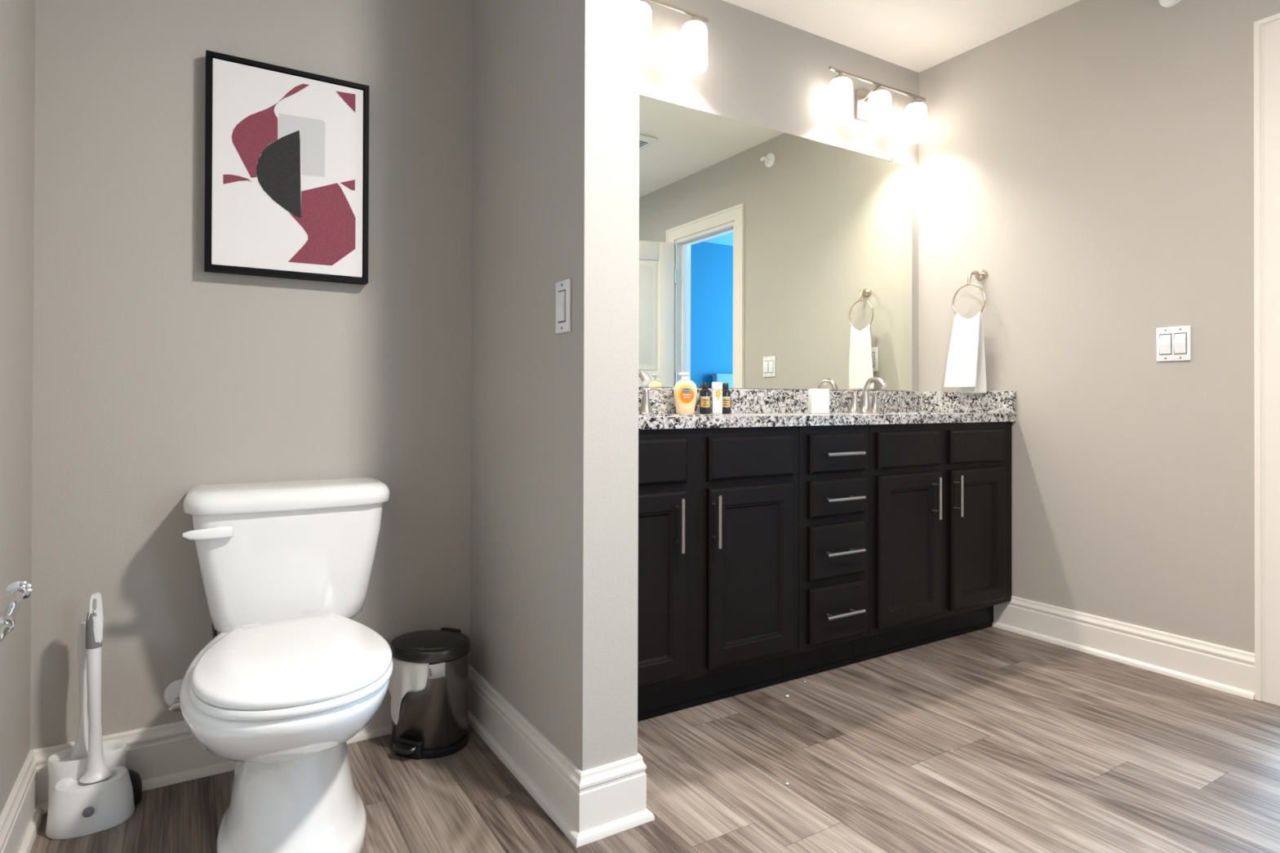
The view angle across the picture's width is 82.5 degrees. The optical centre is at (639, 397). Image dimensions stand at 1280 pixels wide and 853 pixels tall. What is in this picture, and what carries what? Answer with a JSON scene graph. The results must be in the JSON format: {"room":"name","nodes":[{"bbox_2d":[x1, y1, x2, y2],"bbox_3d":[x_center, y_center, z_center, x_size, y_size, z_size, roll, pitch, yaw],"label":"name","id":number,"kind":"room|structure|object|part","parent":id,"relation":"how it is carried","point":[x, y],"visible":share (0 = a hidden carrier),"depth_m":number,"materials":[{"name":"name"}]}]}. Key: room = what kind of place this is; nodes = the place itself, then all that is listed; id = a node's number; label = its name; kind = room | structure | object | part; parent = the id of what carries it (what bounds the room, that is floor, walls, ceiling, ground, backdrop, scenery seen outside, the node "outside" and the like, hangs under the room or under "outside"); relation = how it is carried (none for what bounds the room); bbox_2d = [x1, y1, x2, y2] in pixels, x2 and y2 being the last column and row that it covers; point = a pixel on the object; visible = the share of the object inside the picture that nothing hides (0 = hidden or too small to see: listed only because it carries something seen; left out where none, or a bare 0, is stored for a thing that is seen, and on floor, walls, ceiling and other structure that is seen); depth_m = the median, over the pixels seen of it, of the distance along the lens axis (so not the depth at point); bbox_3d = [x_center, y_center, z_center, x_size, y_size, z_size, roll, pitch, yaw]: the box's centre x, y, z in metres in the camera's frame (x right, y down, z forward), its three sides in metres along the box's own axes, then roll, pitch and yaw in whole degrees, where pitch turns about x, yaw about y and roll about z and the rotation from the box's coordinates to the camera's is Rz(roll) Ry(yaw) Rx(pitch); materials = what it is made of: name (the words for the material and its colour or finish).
{"room":"bathroom","nodes":[
{"label":"bathroom","id":0,"kind":"room"},
{"bbox_2d":[0,0,35,815],"bbox_3d":[-0.448,-0.296,0.068,0.100,2.440,3.640,0,0,-32],"label":"wall","id":1,"kind":"structure","parent":0,"point":[17,17],"depth_m":1.48,"materials":[{"name":"grey paint"}]},
{"bbox_2d":[0,580,32,642],"bbox_3d":[-1.046,0.359,1.183,0.058,0.076,0.221,0,0,-28],"label":"toilet paper holder","id":2,"kind":"object","parent":1,"relation":"attached to","point":[15,592],"visible":1,"depth_m":1.22,"materials":[{"name":"silver metal"}]},
{"bbox_3d":[-1.017,0.370,1.135,0.049,0.025,0.078,0,0,-32],"label":"post","id":3,"kind":"part","parent":2,"relation":"part of","materials":[{"name":"silver metal"}]},
{"bbox_2d":[30,0,472,750],"bbox_3d":[-1.018,-0.288,1.949,1.113,2.440,0.160,0,0,-32],"label":"wall","id":4,"kind":"structure","parent":0,"point":[157,376],"depth_m":1.80,"materials":[{"name":"grey paint"}]},
{"bbox_2d":[164,623,217,711],"bbox_3d":[-1.082,0.653,1.755,0.109,0.210,0.096,0,0,-32],"label":"supply valve","id":5,"kind":"object","parent":4,"relation":"attached to","point":[171,694],"visible":0.33,"depth_m":1.76,"materials":[{"name":"white plastic"}]},
{"bbox_3d":[-1.079,0.724,1.711,0.044,0.024,0.019,0,0,-32],"label":"valve handle","id":6,"kind":"part","parent":5,"relation":"part of","materials":[{"name":"silver metal"}]},
{"bbox_2d":[204,49,368,284],"bbox_3d":[-0.910,-0.580,1.899,0.382,0.538,0.039,0,0,-32],"label":"framed print","id":7,"kind":"object","parent":4,"relation":"attached to","point":[290,172],"visible":1,"depth_m":1.88,"materials":[{"name":"black"}]},
{"bbox_2d":[0,665,654,852],"bbox_3d":[0.065,0.858,0.440,1.178,0.138,3.540,0,0,-32],"label":"baseboard","id":8,"kind":"structure","parent":4,"relation":"attached to","point":[592,805],"depth_m":1.66,"materials":[{"name":"white wood"}]},
{"bbox_2d":[469,0,639,771],"bbox_3d":[-0.295,-0.285,1.968,0.137,2.440,0.890,0,0,-32],"label":"wall partition","id":9,"kind":"structure","parent":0,"point":[554,440],"depth_m":1.66,"materials":[{"name":"grey paint"}]},
{"bbox_2d":[555,278,571,333],"bbox_3d":[-0.174,-0.203,1.631,0.012,0.117,0.070,0,0,-32],"label":"light switch","id":10,"kind":"object","parent":9,"relation":"attached to","point":[563,288],"visible":1,"depth_m":1.62,"materials":[{"name":"white plastic"}]},
{"bbox_2d":[30,626,1279,852],"bbox_3d":[0.894,0.958,0.989,3.367,0.050,3.800,0,0,-32],"label":"floor","id":11,"kind":"structure","parent":0,"point":[991,740],"depth_m":1.80,"materials":[{"name":"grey wood"}]},
{"bbox_2d":[45,739,142,839],"bbox_3d":[-1.209,0.864,1.616,0.174,0.133,0.168,0,0,-32],"label":"caddy","id":12,"kind":"object","parent":11,"relation":"on","point":[76,809],"visible":0.93,"depth_m":1.58,"materials":[{"name":"white plastic"}]},
{"bbox_2d":[71,622,88,760],"bbox_3d":[-1.252,0.704,1.639,0.044,0.392,0.043,0,0,-32],"label":"plunger","id":13,"kind":"object","parent":12,"relation":"in","point":[80,750],"visible":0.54,"depth_m":1.63,"materials":[{"name":"white plastic"}]},
{"bbox_2d":[47,739,127,808],"bbox_3d":[-1.244,0.864,1.643,0.144,0.133,0.086,0,0,-32],"label":"cup","id":14,"kind":"object","parent":12,"relation":"on","point":[61,770],"depth_m":1.61,"materials":[{"name":"white plastic"}]},
{"bbox_2d":[45,765,134,839],"bbox_3d":[-1.202,0.882,1.599,0.156,0.095,0.122,0,0,-32],"label":"cup","id":15,"kind":"object","parent":12,"relation":"on","point":[77,809],"depth_m":1.56,"materials":[{"name":"white plastic"}]},
{"bbox_2d":[79,592,113,783],"bbox_3d":[-1.196,0.634,1.606,0.060,0.402,0.060,0,0,-32],"label":"toilet brush","id":16,"kind":"object","parent":12,"relation":"on","point":[97,771],"visible":1,"depth_m":1.59,"materials":[{"name":"white plastic"}]},
{"bbox_2d":[127,768,142,806],"bbox_3d":[-1.178,0.892,1.665,0.068,0.077,0.068,0,0,-32],"label":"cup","id":17,"kind":"object","parent":12,"relation":"on","point":[135,781],"depth_m":1.66,"materials":[{"name":"black plastic"}]},
{"bbox_2d":[179,477,393,852],"bbox_3d":[-0.735,0.573,1.578,0.452,0.718,0.762,0,0,-30],"label":"toilet","id":18,"kind":"object","parent":11,"relation":"on","point":[288,677],"visible":1,"depth_m":1.47,"materials":[{"name":"white ceramic"}]},
{"bbox_3d":[-0.969,0.306,1.635,0.096,0.030,0.029,0,0,-30],"label":"flush lever","id":19,"kind":"part","parent":18,"relation":"part of","materials":[{"name":"white plastic"}]},
{"bbox_3d":[-0.740,0.737,1.528,0.376,0.388,0.678,0,0,-30],"label":"bowl","id":20,"kind":"part","parent":18,"relation":"part of","materials":[{"name":"white ceramic"}]},
{"bbox_3d":[-0.864,0.241,1.809,0.452,0.052,0.234,0,0,-30],"label":"tank lid","id":21,"kind":"part","parent":18,"relation":"part of","materials":[{"name":"white ceramic"}]},
{"bbox_3d":[-0.866,0.413,1.811,0.418,0.292,0.208,0,0,-30],"label":"tank","id":22,"kind":"part","parent":18,"relation":"part of","materials":[{"name":"white ceramic"}]},
{"bbox_3d":[-0.690,0.512,1.456,0.348,0.026,0.500,0,0,-30],"label":"lid","id":23,"kind":"part","parent":18,"relation":"part of","materials":[{"name":"white plastic"}]},
{"bbox_3d":[-0.690,0.534,1.456,0.353,0.018,0.506,0,0,-30],"label":"seat","id":24,"kind":"part","parent":18,"relation":"part of","materials":[{"name":"white plastic"}]},
{"bbox_2d":[388,626,471,759],"bbox_3d":[-0.568,0.792,1.975,0.207,0.284,0.209,0,0,-27],"label":"trash can","id":25,"kind":"object","parent":11,"relation":"on","point":[428,684],"visible":0.92,"depth_m":1.90,"materials":[{"name":"silver metal"}]},
{"bbox_3d":[-0.568,0.669,1.976,0.216,0.039,0.186,0,0,21],"label":"bin lid","id":26,"kind":"part","parent":25,"relation":"part of","materials":[{"name":"black plastic"}]},
{"bbox_2d":[637,426,798,721],"bbox_3d":[0.060,0.514,2.292,0.814,0.846,0.506,0,0,-32],"label":"vanity cabinet","id":27,"kind":"object","parent":11,"relation":"on","point":[717,603],"visible":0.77,"depth_m":2.15,"materials":[{"name":"brown wood"}]},
{"bbox_3d":[-0.008,0.531,2.008,0.332,0.528,0.020,0,0,-32],"label":"door","id":28,"kind":"part","parent":27,"relation":"part of","materials":[{"name":"brown wood"}]},
{"bbox_3d":[-0.007,0.181,2.010,0.332,0.129,0.020,0,0,-32],"label":"false drawer","id":29,"kind":"part","parent":27,"relation":"part of","materials":[{"name":"brown wood"}]},
{"bbox_3d":[0.120,0.360,2.039,0.012,0.152,0.012,0,0,-32],"label":"handle","id":30,"kind":"part","parent":27,"relation":"part of","materials":[{"name":"silver metal"}]},
{"bbox_3d":[0.231,0.361,2.107,0.012,0.152,0.012,0,0,-32],"label":"handle","id":31,"kind":"part","parent":27,"relation":"part of","materials":[{"name":"silver metal"}]},
{"bbox_3d":[0.343,0.183,2.227,0.335,0.129,0.020,0,0,-32],"label":"false drawer","id":32,"kind":"part","parent":27,"relation":"part of","materials":[{"name":"brown wood"}]},
{"bbox_3d":[0.342,0.533,2.225,0.335,0.528,0.020,0,0,-32],"label":"door","id":33,"kind":"part","parent":27,"relation":"part of","materials":[{"name":"brown wood"}]},
{"bbox_2d":[782,424,869,682],"bbox_3d":[0.548,0.518,2.594,0.330,0.846,0.506,0,0,-32],"label":"vanity cabinet","id":34,"kind":"object","parent":11,"relation":"on","point":[833,460],"visible":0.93,"depth_m":2.41,"materials":[{"name":"brown wood"}]},
{"bbox_3d":[0.655,0.711,2.418,0.256,0.177,0.020,0,0,-32],"label":"drawer","id":35,"kind":"part","parent":34,"relation":"part of","materials":[{"name":"brown wood"}]},
{"bbox_3d":[0.655,0.509,2.419,0.256,0.178,0.020,0,0,-32],"label":"drawer","id":36,"kind":"part","parent":34,"relation":"part of","materials":[{"name":"brown wood"}]},
{"bbox_3d":[0.656,0.334,2.420,0.256,0.123,0.020,0,0,-32],"label":"drawer","id":37,"kind":"part","parent":34,"relation":"part of","materials":[{"name":"brown wood"}]},
{"bbox_3d":[0.656,0.186,2.421,0.256,0.128,0.020,0,0,-32],"label":"drawer","id":38,"kind":"part","parent":34,"relation":"part of","materials":[{"name":"brown wood"}]},
{"bbox_3d":[0.673,0.710,2.380,0.172,0.012,0.012,0,0,-32],"label":"handle","id":39,"kind":"part","parent":34,"relation":"part of","materials":[{"name":"silver metal"}]},
{"bbox_3d":[0.674,0.509,2.381,0.172,0.012,0.012,0,0,-32],"label":"handle","id":40,"kind":"part","parent":34,"relation":"part of","materials":[{"name":"silver metal"}]},
{"bbox_3d":[0.675,0.333,2.382,0.172,0.012,0.012,0,0,-32],"label":"handle","id":41,"kind":"part","parent":34,"relation":"part of","materials":[{"name":"silver metal"}]},
{"bbox_3d":[0.675,0.186,2.383,0.172,0.012,0.012,0,0,-32],"label":"handle","id":42,"kind":"part","parent":34,"relation":"part of","materials":[{"name":"silver metal"}]},
{"bbox_2d":[853,421,1012,663],"bbox_3d":[1.048,0.521,2.904,0.846,0.846,0.506,0,0,-32],"label":"vanity cabinet","id":43,"kind":"object","parent":11,"relation":"on","point":[940,494],"visible":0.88,"depth_m":2.69,"materials":[{"name":"brown wood"}]},
{"bbox_2d":[638,387,1016,429],"bbox_3d":[0.552,0.032,2.624,1.995,0.124,0.464,0,0,-32],"label":"countertop","id":44,"kind":"structure","parent":43,"relation":"on","point":[748,407],"depth_m":2.79,"materials":[{"name":"stone"}]},
{"bbox_2d":[638,369,666,414],"bbox_3d":[-0.010,-0.015,2.401,0.283,0.147,0.139,0,0,-32],"label":"faucet","id":45,"kind":"object","parent":44,"relation":"on","point":[646,408],"visible":0.44,"depth_m":2.45,"materials":[{"name":"silver metal"}]},
{"bbox_3d":[-0.010,-0.015,2.401,0.060,0.147,0.138,0,0,-32],"label":"spout","id":46,"kind":"part","parent":45,"relation":"part of","materials":[{"name":"silver metal"}]},
{"bbox_3d":[0.020,0.015,2.470,0.054,0.087,0.054,0,0,-32],"label":"handle","id":47,"kind":"part","parent":45,"relation":"part of","materials":[{"name":"silver metal"}]},
{"bbox_3d":[0.054,-0.024,2.486,0.084,0.020,0.017,0,0,-26],"label":"lever","id":48,"kind":"part","parent":45,"relation":"part of","materials":[{"name":"silver metal"}]},
{"bbox_2d":[673,372,697,414],"bbox_3d":[0.158,-0.013,2.535,0.083,0.146,0.053,0,0,0],"label":"soap bottle","id":49,"kind":"object","parent":44,"relation":"on","point":[685,390],"visible":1,"depth_m":2.52,"materials":[{"name":"beige plastic"}]},
{"bbox_2d":[699,382,711,413],"bbox_3d":[0.231,0.005,2.587,0.040,0.111,0.040,0,0,0],"label":"toiletry bottle","id":50,"kind":"object","parent":44,"relation":"on","point":[704,393],"visible":0.97,"depth_m":2.57,"materials":[{"name":"black plastic"}]},
{"bbox_2d":[711,382,722,413],"bbox_3d":[0.274,0.004,2.592,0.036,0.113,0.027,0,0,0],"label":"tube","id":51,"kind":"object","parent":44,"relation":"on","point":[717,387],"visible":0.94,"depth_m":2.58,"materials":[{"name":"white plastic"}]},
{"bbox_2d":[715,390,721,400],"bbox_3d":[0.277,-0.007,2.579,0.022,0.037,0.001,0,0,0],"label":"print","id":52,"kind":"object","parent":51,"relation":"attached to","point":[718,391],"depth_m":2.58},
{"bbox_2d":[721,383,730,413],"bbox_3d":[0.311,0.005,2.660,0.040,0.111,0.040,0,0,0],"label":"toiletry bottle","id":53,"kind":"object","parent":44,"relation":"on","point":[726,392],"visible":0.85,"depth_m":2.64,"materials":[{"name":"black plastic"}]},
{"bbox_2d":[808,388,829,413],"bbox_3d":[0.665,0.016,2.715,0.067,0.092,0.067,0,0,0],"label":"tumbler","id":54,"kind":"object","parent":44,"relation":"on","point":[818,398],"visible":0.95,"depth_m":2.68,"materials":[{"name":"white ceramic"}]},
{"bbox_2d":[841,377,889,413],"bbox_3d":[0.959,-0.009,3.001,0.283,0.147,0.139,0,0,-32],"label":"faucet","id":55,"kind":"object","parent":44,"relation":"on","point":[865,407],"visible":1,"depth_m":3.01,"materials":[{"name":"silver metal"}]},
{"bbox_3d":[0.854,-0.019,2.982,0.084,0.020,0.017,0,0,-38],"label":"lever","id":56,"kind":"part","parent":55,"relation":"part of","materials":[{"name":"silver metal"}]},
{"bbox_3d":[0.883,0.021,3.004,0.054,0.087,0.054,0,0,-32],"label":"handle","id":57,"kind":"part","parent":55,"relation":"part of","materials":[{"name":"silver metal"}]},
{"bbox_3d":[0.959,-0.009,3.001,0.060,0.147,0.138,0,0,-32],"label":"spout","id":58,"kind":"part","parent":55,"relation":"part of","materials":[{"name":"silver metal"}]},
{"bbox_3d":[0.989,0.021,3.070,0.054,0.087,0.054,0,0,-32],"label":"handle","id":59,"kind":"part","parent":55,"relation":"part of","materials":[{"name":"silver metal"}]},
{"bbox_3d":[1.023,-0.018,3.086,0.084,0.020,0.017,0,0,-26],"label":"lever","id":60,"kind":"part","parent":55,"relation":"part of","materials":[{"name":"silver metal"}]},
{"bbox_3d":[0.965,0.188,2.612,0.334,0.129,0.020,0,0,-32],"label":"false drawer","id":61,"kind":"part","parent":43,"relation":"part of","materials":[{"name":"brown wood"}]},
{"bbox_3d":[0.966,0.537,2.612,0.340,0.528,0.020,0,0,-32],"label":"door","id":62,"kind":"part","parent":43,"relation":"part of","materials":[{"name":"brown wood"}]},
{"bbox_3d":[1.086,0.366,2.637,0.012,0.152,0.012,0,0,-32],"label":"handle","id":63,"kind":"part","parent":43,"relation":"part of","materials":[{"name":"silver metal"}]},
{"bbox_3d":[1.193,0.367,2.703,0.012,0.152,0.012,0,0,-32],"label":"handle","id":64,"kind":"part","parent":43,"relation":"part of","materials":[{"name":"silver metal"}]},
{"bbox_3d":[1.305,0.190,2.823,0.336,0.129,0.020,0,0,-32],"label":"false drawer","id":65,"kind":"part","parent":43,"relation":"part of","materials":[{"name":"brown wood"}]},
{"bbox_3d":[1.308,0.539,2.824,0.339,0.528,0.020,0,0,-32],"label":"door","id":66,"kind":"part","parent":43,"relation":"part of","materials":[{"name":"brown wood"}]},
{"bbox_2d":[639,0,918,391],"bbox_3d":[0.455,-0.278,2.898,2.117,2.440,0.100,0,0,-32],"label":"wall","id":67,"kind":"structure","parent":0,"point":[762,70],"depth_m":2.90,"materials":[{"name":"grey paint"}]},
{"bbox_2d":[640,0,709,74],"bbox_3d":[-0.016,-1.263,2.475,0.594,0.199,0.127,0,0,-32],"label":"vanity light","id":68,"kind":"object","parent":67,"relation":"attached to","point":[694,33],"visible":0.56,"depth_m":2.54,"materials":[{"name":"white glass"}]},
{"bbox_3d":[-0.008,-1.242,2.461,0.095,0.157,0.095,0,0,-32],"label":"lamp shade","id":69,"kind":"part","parent":68,"relation":"part of","materials":[{"name":"white glass"}]},
{"bbox_3d":[0.192,-1.241,2.585,0.095,0.157,0.095,0,0,-32],"label":"lamp shade","id":70,"kind":"part","parent":68,"relation":"part of","materials":[{"name":"white glass"}]},
{"bbox_2d":[638,93,911,391],"bbox_3d":[0.413,-0.549,2.807,1.941,1.038,0.010,0,0,-32],"label":"mirror","id":71,"kind":"object","parent":67,"relation":"attached to","point":[770,259],"visible":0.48,"depth_m":2.86,"materials":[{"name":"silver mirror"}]},
{"bbox_2d":[638,387,919,413],"bbox_3d":[0.427,0.016,2.807,1.975,0.092,0.020,0,0,-32],"label":"backsplash","id":72,"kind":"structure","parent":67,"relation":"attached to","point":[742,401],"depth_m":2.88,"materials":[{"name":"stone"}]},
{"bbox_2d":[828,66,927,143],"bbox_3d":[1.009,-1.234,3.110,0.594,0.199,0.127,0,0,-32],"label":"vanity light","id":73,"kind":"object","parent":67,"relation":"attached to","point":[873,108],"visible":1,"depth_m":3.07,"materials":[{"name":"white glass"}]},
{"bbox_3d":[0.817,-1.214,2.973,0.095,0.157,0.095,0,0,-32],"label":"lamp shade","id":74,"kind":"part","parent":73,"relation":"part of","materials":[{"name":"white glass"}]},
{"bbox_3d":[1.000,-1.304,3.124,0.054,0.048,0.071,0,0,-32],"label":"arm","id":75,"kind":"part","parent":73,"relation":"part of","materials":[{"name":"silver metal"}]},
{"bbox_3d":[1.017,-1.213,3.096,0.095,0.157,0.095,0,0,-32],"label":"lamp shade","id":76,"kind":"part","parent":73,"relation":"part of","materials":[{"name":"white glass"}]},
{"bbox_3d":[1.217,-1.212,3.220,0.095,0.157,0.095,0,0,-32],"label":"lamp shade","id":77,"kind":"part","parent":73,"relation":"part of","materials":[{"name":"white glass"}]},
{"bbox_2d":[723,0,1079,72],"bbox_3d":[0.902,-1.532,1.003,3.367,0.050,3.800,0,0,-32],"label":"ceiling","id":78,"kind":"structure","parent":0,"point":[917,36],"depth_m":2.90,"materials":[{"name":"white paint"}]},
{"bbox_2d":[918,0,1279,653],"bbox_3d":[2.304,-0.278,1.809,0.120,2.440,3.700,0,0,-32],"label":"wall","id":79,"kind":"structure","parent":0,"point":[1095,158],"depth_m":2.65,"materials":[{"name":"grey paint"}]},
{"bbox_2d":[951,269,987,319],"bbox_3d":[1.406,-0.432,3.081,0.068,0.218,0.155,0,0,-32],"label":"towel ring","id":80,"kind":"object","parent":79,"relation":"attached to","point":[980,274],"visible":1,"depth_m":3.06,"materials":[{"name":"silver metal"}]},
{"bbox_2d":[943,311,986,393],"bbox_3d":[1.370,-0.187,3.076,0.054,0.341,0.170,0,0,-32],"label":"hand towel","id":81,"kind":"object","parent":80,"relation":"hanging from","point":[966,370],"visible":1,"depth_m":3.05,"materials":[{"name":"white fabric"}]},
{"bbox_2d":[991,595,1254,700],"bbox_3d":[1.687,0.875,2.653,0.028,0.138,0.886,0,0,-32],"label":"baseboard","id":82,"kind":"structure","parent":79,"relation":"attached to","point":[1226,669],"depth_m":2.56,"materials":[{"name":"white wood"}]},
{"bbox_2d":[1158,0,1181,7],"bbox_3d":[1.791,-1.374,2.473,0.064,0.080,0.080,0,0,-32],"label":"sprinkler","id":83,"kind":"object","parent":79,"relation":"attached to","point":[1166,3],"visible":1,"depth_m":2.49,"materials":[{"name":"white plastic"}]},
{"bbox_2d":[1156,325,1191,361],"bbox_3d":[1.811,-0.181,2.478,0.012,0.117,0.101,0,0,-32],"label":"light switch","id":84,"kind":"object","parent":79,"relation":"attached to","point":[1173,343],"visible":1,"depth_m":2.48,"materials":[{"name":"white plastic"}]},
{"bbox_2d":[1253,13,1279,706],"bbox_3d":[2.145,-0.117,1.933,0.018,2.118,0.827,0,0,-32],"label":"trim","id":85,"kind":"structure","parent":79,"relation":"attached to","point":[1266,30],"depth_m":2.25,"materials":[{"name":"white wood"}]}
]}

